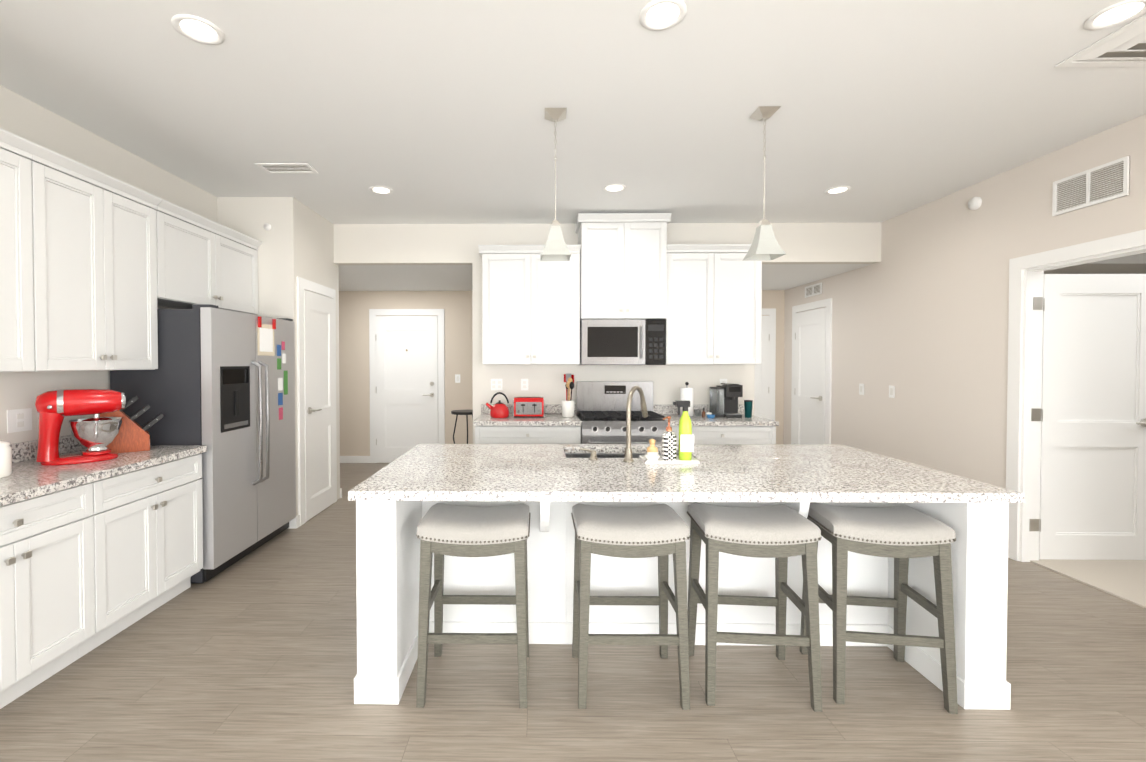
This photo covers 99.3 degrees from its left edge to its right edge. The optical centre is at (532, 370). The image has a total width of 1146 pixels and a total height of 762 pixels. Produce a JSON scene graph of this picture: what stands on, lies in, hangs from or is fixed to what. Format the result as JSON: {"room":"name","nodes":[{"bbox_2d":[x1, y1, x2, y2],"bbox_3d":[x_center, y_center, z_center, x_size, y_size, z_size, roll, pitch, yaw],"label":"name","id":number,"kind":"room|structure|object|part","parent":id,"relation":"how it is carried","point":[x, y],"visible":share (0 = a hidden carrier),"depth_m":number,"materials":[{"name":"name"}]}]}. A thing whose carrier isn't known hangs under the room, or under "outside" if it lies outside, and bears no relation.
{"room":"kitchen","nodes":[
{"label":"kitchen","id":0,"kind":"room"},
{"bbox_2d":[0,85,217,443],"bbox_3d":[-2.844,-0.002,0.163,0.120,2.880,8.140,0,1,1],"label":"wall","id":1,"kind":"structure","parent":0,"point":[25,118],"depth_m":2.88,"materials":[{"name":"white paint"}]},
{"bbox_2d":[7,408,31,432],"bbox_3d":[-2.749,0.265,2.601,0.008,0.120,0.120,0,1,1],"label":"outlet","id":2,"kind":"object","parent":1,"relation":"attached to","point":[19,420],"visible":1,"depth_m":2.60,"materials":[{"name":"white plastic"}]},
{"bbox_2d":[0,136,55,371],"bbox_3d":[-2.584,-0.513,1.982,0.350,1.045,0.838,0,1,1],"label":"upper cabinet","id":3,"kind":"object","parent":1,"relation":"attached to","point":[25,174],"depth_m":2.30,"materials":[{"name":"white wood"}]},
{"bbox_2d":[52,160,167,370],"bbox_3d":[-2.575,-0.525,2.724,0.350,1.045,0.882,0,1,1],"label":"upper cabinet","id":4,"kind":"object","parent":1,"relation":"attached to","point":[97,267],"depth_m":2.72,"materials":[{"name":"white wood"}]},
{"bbox_2d":[168,208,259,314],"bbox_3d":[-2.564,-0.770,3.658,0.350,0.585,1.112,0,1,1],"label":"upper cabinet","id":5,"kind":"object","parent":1,"relation":"attached to","point":[207,264],"depth_m":3.59,"materials":[{"name":"white wood"}]},
{"bbox_2d":[217,197,339,515],"bbox_3d":[-2.460,-0.074,4.703,0.780,2.880,0.950,0,1,1],"label":"wall","id":6,"kind":"structure","parent":0,"point":[297,239],"depth_m":4.22,"materials":[{"name":"white paint"}]},
{"bbox_2d":[264,223,270,230],"bbox_3d":[-2.296,-1.246,4.195,0.060,0.060,0.020,0,1,1],"label":"smoke detector","id":7,"kind":"object","parent":6,"relation":"attached to","point":[267,226],"visible":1,"depth_m":4.19,"materials":[{"name":"white plastic"}]},
{"bbox_2d":[304,290,334,521],"bbox_3d":[-2.024,0.314,4.684,0.084,2.090,0.622,0,1,1],"label":"pantry door","id":8,"kind":"structure","parent":6,"relation":"in","point":[319,404],"depth_m":4.66,"materials":[{"name":"white wood"}]},
{"bbox_2d":[287,229,1145,561],"bbox_3d":[-0.282,0.306,1.587,7.890,2.220,10.800,0,1,1],"label":"door frame","id":9,"kind":"structure","parent":6,"relation":"attached to","point":[1025,373],"depth_m":3.55,"materials":[{"name":"white wood"}]},
{"bbox_2d":[339,290,784,455],"bbox_3d":[1.599,0.089,7.022,11.520,2.480,0.120,0,1,1],"label":"wall","id":10,"kind":"structure","parent":0,"point":[354,375],"depth_m":7.00,"materials":[{"name":"beige paint"}]},
{"bbox_2d":[375,316,437,462],"bbox_3d":[-1.812,0.267,6.957,0.892,2.110,0.094,0,1,1],"label":"front door","id":11,"kind":"structure","parent":10,"relation":"in","point":[406,383],"depth_m":6.98,"materials":[{"name":"white wood"}]},
{"bbox_2d":[455,374,459,382],"bbox_3d":[-1.082,0.110,6.989,0.075,0.120,0.008,0,1,1],"label":"light switch","id":12,"kind":"object","parent":10,"relation":"attached to","point":[457,378],"visible":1,"depth_m":6.99,"materials":[{"name":"white plastic"}]},
{"bbox_2d":[754,316,769,418],"bbox_3d":[2.977,0.268,6.899,0.772,2.110,0.094,0,1,1],"label":"closet door","id":13,"kind":"structure","parent":10,"relation":"in","point":[761,395],"depth_m":6.91,"materials":[{"name":"white wood"}]},
{"bbox_2d":[0,463,1145,761],"bbox_3d":[-0.382,1.446,1.606,7.930,0.060,11.040,0,1,1],"label":"floor","id":14,"kind":"structure","parent":0,"point":[252,657],"depth_m":2.10,"materials":[{"name":"brown wood"}]},
{"bbox_2d":[0,435,206,708],"bbox_3d":[-2.434,0.905,1.762,0.657,1.015,2.720,0,1,1],"label":"base cabinet","id":15,"kind":"object","parent":14,"relation":"on","point":[93,555],"visible":0.98,"depth_m":2.36,"materials":[{"name":"white wood"}]},
{"bbox_2d":[0,440,11,477],"bbox_3d":[-2.490,0.392,2.235,0.124,0.194,0.124,0,1,1],"label":"canister","id":16,"kind":"object","parent":15,"relation":"on","point":[5,459],"visible":1,"depth_m":2.24,"materials":[{"name":"white ceramic"}]},
{"bbox_2d":[35,389,125,465],"bbox_3d":[-2.421,0.289,2.615,0.315,0.388,0.301,0,1,1],"label":"stand mixer","id":17,"kind":"object","parent":15,"relation":"on","point":[96,435],"visible":1,"depth_m":2.56,"materials":[{"name":"red metal"}]},
{"bbox_2d":[92,396,163,452],"bbox_3d":[-2.425,0.316,2.909,0.339,0.325,0.134,-1,1,-39],"label":"knife block","id":18,"kind":"object","parent":15,"relation":"on","point":[133,436],"visible":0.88,"depth_m":2.87,"materials":[{"name":"brown wood"}]},
{"bbox_2d":[110,304,295,582],"bbox_3d":[-2.356,0.473,3.670,0.733,1.820,1.070,0,1,1],"label":"refrigerator","id":19,"kind":"object","parent":14,"relation":"on","point":[220,383],"visible":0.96,"depth_m":3.30,"materials":[{"name":"grey metal"}]},
{"bbox_2d":[451,410,472,443],"bbox_3d":[-0.779,0.907,5.625,0.330,0.892,0.333,0,1,1],"label":"stool","id":20,"kind":"object","parent":14,"relation":"on","point":[462,412],"visible":0.33,"depth_m":5.55,"materials":[{"name":"black wood"}]},
{"bbox_2d":[416,503,530,708],"bbox_3d":[-0.254,1.019,2.213,0.482,0.773,0.384,0,1,1],"label":"stool","id":21,"kind":"object","parent":14,"relation":"on","point":[456,530],"visible":1,"depth_m":2.05,"materials":[{"name":"wood"}]},
{"bbox_2d":[473,424,580,443],"bbox_3d":[-0.043,0.928,4.738,0.972,0.875,0.606,0,1,1],"label":"base cabinet","id":22,"kind":"object","parent":14,"relation":"on","point":[484,433],"depth_m":4.43,"materials":[{"name":"white wood"}]},
{"bbox_2d":[473,412,580,427],"bbox_3d":[-0.048,0.470,4.715,0.982,0.040,0.637,0,1,1],"label":"countertop","id":23,"kind":"structure","parent":22,"relation":"on","point":[552,419],"depth_m":4.44,"materials":[{"name":"beige stone"}]},
{"bbox_2d":[486,392,508,417],"bbox_3d":[-0.346,0.328,4.729,0.231,0.244,0.188,0,1,1],"label":"kettle","id":24,"kind":"object","parent":23,"relation":"on","point":[499,409],"visible":1,"depth_m":4.67,"materials":[{"name":"red metal"}]},
{"bbox_2d":[513,397,547,417],"bbox_3d":[0.033,0.352,4.813,0.452,0.192,0.300,0,1,1],"label":"toaster","id":25,"kind":"object","parent":23,"relation":"on","point":[528,406],"visible":1,"depth_m":4.68,"materials":[{"name":"red metal"}]},
{"bbox_2d":[562,373,573,416],"bbox_3d":[0.346,0.237,4.772,0.124,0.424,0.137,0,1,1],"label":"utensil crock","id":26,"kind":"object","parent":23,"relation":"on","point":[568,408],"visible":1,"depth_m":4.74,"materials":[{"name":"white ceramic"}]},
{"bbox_2d":[576,381,667,443],"bbox_3d":[0.835,0.739,4.672,0.776,1.255,0.710,0,1,1],"label":"range","id":27,"kind":"object","parent":14,"relation":"on","point":[601,410],"visible":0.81,"depth_m":4.68,"materials":[{"name":"silver metal"}]},
{"bbox_2d":[571,503,689,709],"bbox_3d":[0.424,1.019,2.205,0.482,0.773,0.384,0,1,1],"label":"stool","id":28,"kind":"object","parent":14,"relation":"on","point":[660,532],"visible":1,"depth_m":2.05,"materials":[{"name":"wood"}]},
{"bbox_2d":[348,452,1010,709],"bbox_3d":[0.622,0.962,2.595,2.744,0.876,1.137,0,1,1],"label":"kitchen island","id":29,"kind":"object","parent":14,"relation":"on","point":[387,543],"depth_m":2.47,"materials":[{"name":"wood"}]},
{"bbox_2d":[401,444,879,455],"bbox_3d":[0.626,0.499,2.929,2.752,0.040,0.460,0,1,1],"label":"island countertop","id":30,"kind":"structure","parent":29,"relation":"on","point":[420,449],"depth_m":2.96,"materials":[{"name":"beige stone"}]},
{"bbox_2d":[580,386,647,461],"bbox_3d":[0.458,0.281,2.689,0.406,0.402,0.248,0,1,1],"label":"island faucet","id":31,"kind":"object","parent":30,"relation":"on","point":[628,456],"visible":1,"depth_m":2.59,"materials":[{"name":"silver metal"}]},
{"bbox_2d":[348,456,1024,503],"bbox_3d":[0.619,0.508,2.339,2.752,0.040,0.720,0,1,1],"label":"island countertop","id":32,"kind":"structure","parent":29,"relation":"on","point":[442,479],"depth_m":2.18,"materials":[{"name":"beige stone"}]},
{"bbox_2d":[639,400,699,463],"bbox_3d":[0.728,0.321,2.603,0.285,0.324,0.145,0,1,1],"label":"tray","id":33,"kind":"object","parent":32,"relation":"on","point":[686,448],"visible":1,"depth_m":2.58,"materials":[{"name":"white ceramic"}]},
{"bbox_2d":[667,425,775,443],"bbox_3d":[1.720,0.928,4.717,0.982,0.875,0.606,0,1,1],"label":"base cabinet","id":34,"kind":"object","parent":14,"relation":"on","point":[701,435],"depth_m":4.41,"materials":[{"name":"white wood"}]},
{"bbox_2d":[661,416,778,427],"bbox_3d":[1.724,0.471,4.694,0.992,0.040,0.637,0,1,1],"label":"countertop","id":35,"kind":"structure","parent":34,"relation":"on","point":[698,421],"depth_m":4.40,"materials":[{"name":"beige stone"}]},
{"bbox_2d":[678,382,695,417],"bbox_3d":[1.511,0.278,4.766,0.170,0.343,0.170,0,1,1],"label":"paper towel holder","id":36,"kind":"object","parent":35,"relation":"on","point":[686,393],"visible":0.73,"depth_m":4.71,"materials":[{"name":"silver metal"}]},
{"bbox_2d":[694,409,700,415],"bbox_3d":[1.637,0.415,4.826,0.059,0.066,0.059,0,1,-11],"label":"jar","id":37,"kind":"object","parent":35,"relation":"on","point":[697,412],"depth_m":4.80,"materials":[{"name":"clear glass"}]},
{"bbox_2d":[702,408,714,417],"bbox_3d":[1.691,0.403,4.671,0.119,0.095,0.080,0,1,16],"label":"jar","id":38,"kind":"object","parent":35,"relation":"on","point":[708,414],"depth_m":4.69,"materials":[{"name":"blue glass"}]},
{"bbox_2d":[710,383,742,417],"bbox_3d":[1.902,0.286,4.797,0.230,0.325,0.267,0,1,1],"label":"coffee maker","id":39,"kind":"object","parent":35,"relation":"on","point":[723,400],"visible":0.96,"depth_m":4.71,"materials":[{"name":"black plastic"}]},
{"bbox_2d":[744,400,752,417],"bbox_3d":[2.086,0.365,4.700,0.078,0.169,0.078,0,1,1],"label":"tumbler","id":40,"kind":"object","parent":35,"relation":"on","point":[748,404],"visible":1,"depth_m":4.67,"materials":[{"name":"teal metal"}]},
{"bbox_2d":[687,502,821,711],"bbox_3d":[0.980,1.019,2.208,0.483,0.773,0.382,0,1,5],"label":"stool","id":41,"kind":"object","parent":14,"relation":"on","point":[781,533],"visible":1,"depth_m":2.06,"materials":[{"name":"wood"}]},
{"bbox_2d":[800,502,957,713],"bbox_3d":[1.540,1.019,2.206,0.482,0.773,0.383,0,1,8],"label":"stool","id":42,"kind":"object","parent":14,"relation":"on","point":[901,535],"visible":0.88,"depth_m":2.06,"materials":[{"name":"wood"}]},
{"bbox_2d":[0,0,1145,223],"bbox_3d":[1.461,-1.498,0.562,11.640,0.100,9.090,0,1,1],"label":"ceiling","id":43,"kind":"structure","parent":0,"point":[430,110],"depth_m":2.63,"materials":[{"name":"white paint"}]},
{"bbox_2d":[171,14,224,44],"bbox_3d":[-1.441,-1.467,2.093,0.190,0.008,0.190,0,1,1],"label":"recessed light","id":44,"kind":"object","parent":43,"relation":"in","point":[198,29],"visible":1,"depth_m":2.09,"materials":[{"name":"white plastic"}]},
{"bbox_2d":[255,162,318,173],"bbox_3d":[-1.803,-1.489,3.567,0.380,0.010,0.180,0,1,1],"label":"ceiling vent","id":45,"kind":"object","parent":43,"relation":"in","point":[290,168],"visible":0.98,"depth_m":3.56,"materials":[{"name":"white metal"}]},
{"bbox_2d":[369,186,392,194],"bbox_3d":[-1.259,-1.498,4.030,0.190,0.008,0.190,0,1,1],"label":"recessed light","id":46,"kind":"object","parent":43,"relation":"in","point":[382,190],"visible":1,"depth_m":4.03,"materials":[{"name":"white plastic"}]},
{"bbox_2d":[540,108,570,260],"bbox_3d":[0.130,-1.068,2.800,0.172,0.828,0.172,0,1,1],"label":"pendant light","id":47,"kind":"object","parent":43,"relation":"hanging from","point":[555,249],"visible":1,"depth_m":2.77,"materials":[{"name":"white glass"}]},
{"bbox_2d":[603,184,625,192],"bbox_3d":[0.669,-1.497,3.982,0.190,0.008,0.190,0,1,1],"label":"recessed light","id":48,"kind":"object","parent":43,"relation":"in","point":[612,188],"visible":1,"depth_m":3.98,"materials":[{"name":"white"}]},
{"bbox_2d":[639,0,686,30],"bbox_3d":[0.534,-1.465,1.999,0.190,0.008,0.190,0,1,1],"label":"recessed light","id":49,"kind":"object","parent":43,"relation":"in","point":[657,15],"visible":1,"depth_m":2.00,"materials":[{"name":"white plastic"}]},
{"bbox_2d":[742,106,785,260],"bbox_3d":[1.328,-1.068,2.786,0.172,0.828,0.172,0,1,1],"label":"pendant light","id":50,"kind":"object","parent":43,"relation":"hanging from","point":[765,245],"visible":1,"depth_m":2.76,"materials":[{"name":"white glass"}]},
{"bbox_2d":[824,186,850,194],"bbox_3d":[2.530,-1.498,4.032,0.190,0.008,0.190,0,1,1],"label":"recessed light","id":51,"kind":"object","parent":43,"relation":"in","point":[837,190],"visible":0.98,"depth_m":4.03,"materials":[{"name":"white plastic"}]},
{"bbox_2d":[1055,14,1145,66],"bbox_3d":[2.819,-1.453,2.042,0.600,0.035,0.600,0,1,1],"label":"ceiling vent","id":52,"kind":"object","parent":43,"relation":"in","point":[1124,46],"visible":0.96,"depth_m":2.22,"materials":[{"name":"white metal"}]},
{"bbox_2d":[1084,0,1145,30],"bbox_3d":[2.408,-1.465,1.996,0.190,0.008,0.190,0,1,1],"label":"recessed light","id":53,"kind":"object","parent":43,"relation":"in","point":[1119,13],"visible":1,"depth_m":2.00,"materials":[{"name":"white plastic"}]},
{"bbox_2d":[334,222,881,264],"bbox_3d":[0.750,-1.320,5.059,5.630,0.400,0.120,0,1,1],"label":"header beam","id":54,"kind":"structure","parent":0,"point":[458,244],"depth_m":5.01,"materials":[{"name":"white paint"}]},
{"bbox_2d":[472,263,754,443],"bbox_3d":[0.830,0.120,5.081,2.910,2.480,0.120,0,1,1],"label":"wall","id":55,"kind":"structure","parent":0,"point":[547,382],"depth_m":5.02,"materials":[{"name":"white paint"}]},
{"bbox_2d":[491,379,501,389],"bbox_3d":[-0.376,0.141,5.030,0.120,0.120,0.008,0,1,1],"label":"outlet","id":56,"kind":"object","parent":55,"relation":"attached to","point":[496,384],"visible":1,"depth_m":5.03,"materials":[{"name":"white plastic"}]},
{"bbox_2d":[521,379,527,389],"bbox_3d":[-0.086,0.141,5.027,0.075,0.120,0.008,0,1,1],"label":"outlet","id":57,"kind":"object","parent":55,"relation":"attached to","point":[524,384],"visible":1,"depth_m":5.02,"materials":[{"name":"white plastic"}]},
{"bbox_2d":[482,248,580,363],"bbox_3d":[-0.015,-0.614,4.842,0.945,1.095,0.349,0,1,1],"label":"upper cabinet","id":58,"kind":"object","parent":55,"relation":"attached to","point":[530,307],"depth_m":4.67,"materials":[{"name":"white wood"}]},
{"bbox_2d":[481,404,744,415],"bbox_3d":[0.844,0.396,5.012,2.760,0.099,0.020,0,1,1],"label":"backsplash","id":59,"kind":"structure","parent":55,"relation":"attached to","point":[665,410],"depth_m":5.00,"materials":[{"name":"beige stone"}]},
{"bbox_2d":[575,213,671,320],"bbox_3d":[0.867,-0.993,4.783,0.872,0.985,0.435,0,1,1],"label":"upper cabinet","id":60,"kind":"object","parent":55,"relation":"attached to","point":[623,265],"visible":1,"depth_m":4.61,"materials":[{"name":"white wood"}]},
{"bbox_2d":[578,319,665,364],"bbox_3d":[0.867,-0.277,4.792,0.800,0.433,0.437,0,1,1],"label":"microwave","id":61,"kind":"object","parent":60,"relation":"attached to","point":[622,341],"visible":1,"depth_m":4.62,"materials":[{"name":"silver metal"}]},
{"bbox_2d":[666,248,761,363],"bbox_3d":[1.735,-0.613,4.821,0.915,1.095,0.349,0,1,1],"label":"upper cabinet","id":62,"kind":"object","parent":55,"relation":"attached to","point":[714,296],"depth_m":4.65,"materials":[{"name":"white wood"}]},
{"bbox_2d":[720,379,726,384],"bbox_3d":[1.964,0.141,5.002,0.075,0.120,0.008,0,1,1],"label":"outlet","id":63,"kind":"object","parent":55,"relation":"attached to","point":[723,380],"visible":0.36,"depth_m":5.00,"materials":[{"name":"white plastic"}]},
{"bbox_2d":[339,254,1145,290],"bbox_3d":[1.528,-1.186,6.087,11.640,0.100,1.950,0,1,1],"label":"ceiling","id":64,"kind":"structure","parent":0,"point":[450,277],"depth_m":5.62,"materials":[{"name":"white paint"}]},
{"bbox_2d":[783,114,1145,487],"bbox_3d":[3.622,-0.075,4.804,0.120,2.880,4.260,0,1,1],"label":"wall","id":65,"kind":"structure","parent":0,"point":[920,313],"depth_m":4.13,"materials":[{"name":"beige paint"}]},
{"bbox_2d":[794,307,825,444],"bbox_3d":[3.533,0.279,6.251,0.084,2.110,0.692,0,1,1],"label":"hall door","id":66,"kind":"structure","parent":65,"relation":"in","point":[810,356],"depth_m":6.24,"materials":[{"name":"white wood"}]},
{"bbox_2d":[805,282,821,297],"bbox_3d":[3.571,-1.028,6.185,0.012,0.140,0.370,0,1,1],"label":"air vent","id":67,"kind":"object","parent":65,"relation":"in","point":[813,290],"visible":0.98,"depth_m":6.17,"materials":[{"name":"white metal"}]},
{"bbox_2d":[859,384,863,394],"bbox_3d":[3.561,0.197,5.260,0.008,0.120,0.075,0,1,1],"label":"light switch","id":68,"kind":"object","parent":65,"relation":"attached to","point":[861,389],"visible":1,"depth_m":5.25,"materials":[{"name":"white plastic"}]},
{"bbox_2d":[889,385,894,397],"bbox_3d":[3.556,0.204,4.810,0.008,0.120,0.075,0,1,1],"label":"light switch","id":69,"kind":"object","parent":65,"relation":"attached to","point":[891,391],"visible":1,"depth_m":4.81,"materials":[{"name":"white plastic"}]},
{"bbox_2d":[968,197,981,209],"bbox_3d":[3.532,-1.341,3.885,0.034,0.100,0.100,0,1,1],"label":"smoke detector","id":70,"kind":"object","parent":65,"relation":"attached to","point":[974,203],"visible":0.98,"depth_m":3.87,"materials":[{"name":"white plastic"}]},
{"bbox_2d":[1029,274,1145,559],"bbox_3d":[4.042,0.336,3.496,0.892,2.070,0.099,0,1,1],"label":"door","id":71,"kind":"structure","parent":65,"relation":"in","point":[1093,464],"depth_m":3.52,"materials":[{"name":"white wood"}]},
{"bbox_3d":[3.629,0.315,3.500,0.065,1.690,0.004,0,1,1],"label":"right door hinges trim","id":72,"kind":"part","parent":71,"relation":"part of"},
{"bbox_2d":[1052,156,1129,215],"bbox_3d":[3.534,-1.163,3.088,0.012,0.230,0.420,0,1,1],"label":"air vent","id":73,"kind":"object","parent":65,"relation":"in","point":[1099,184],"visible":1,"depth_m":3.07,"materials":[{"name":"white metal"}]},
{"bbox_2d":[1030,559,1145,608],"bbox_3d":[5.438,1.441,1.536,3.710,0.072,11.040,0,1,1],"label":"floor carpet","id":74,"kind":"object","parent":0,"point":[1125,580],"depth_m":3.28,"materials":[{"name":"beige carpet"}]}
]}

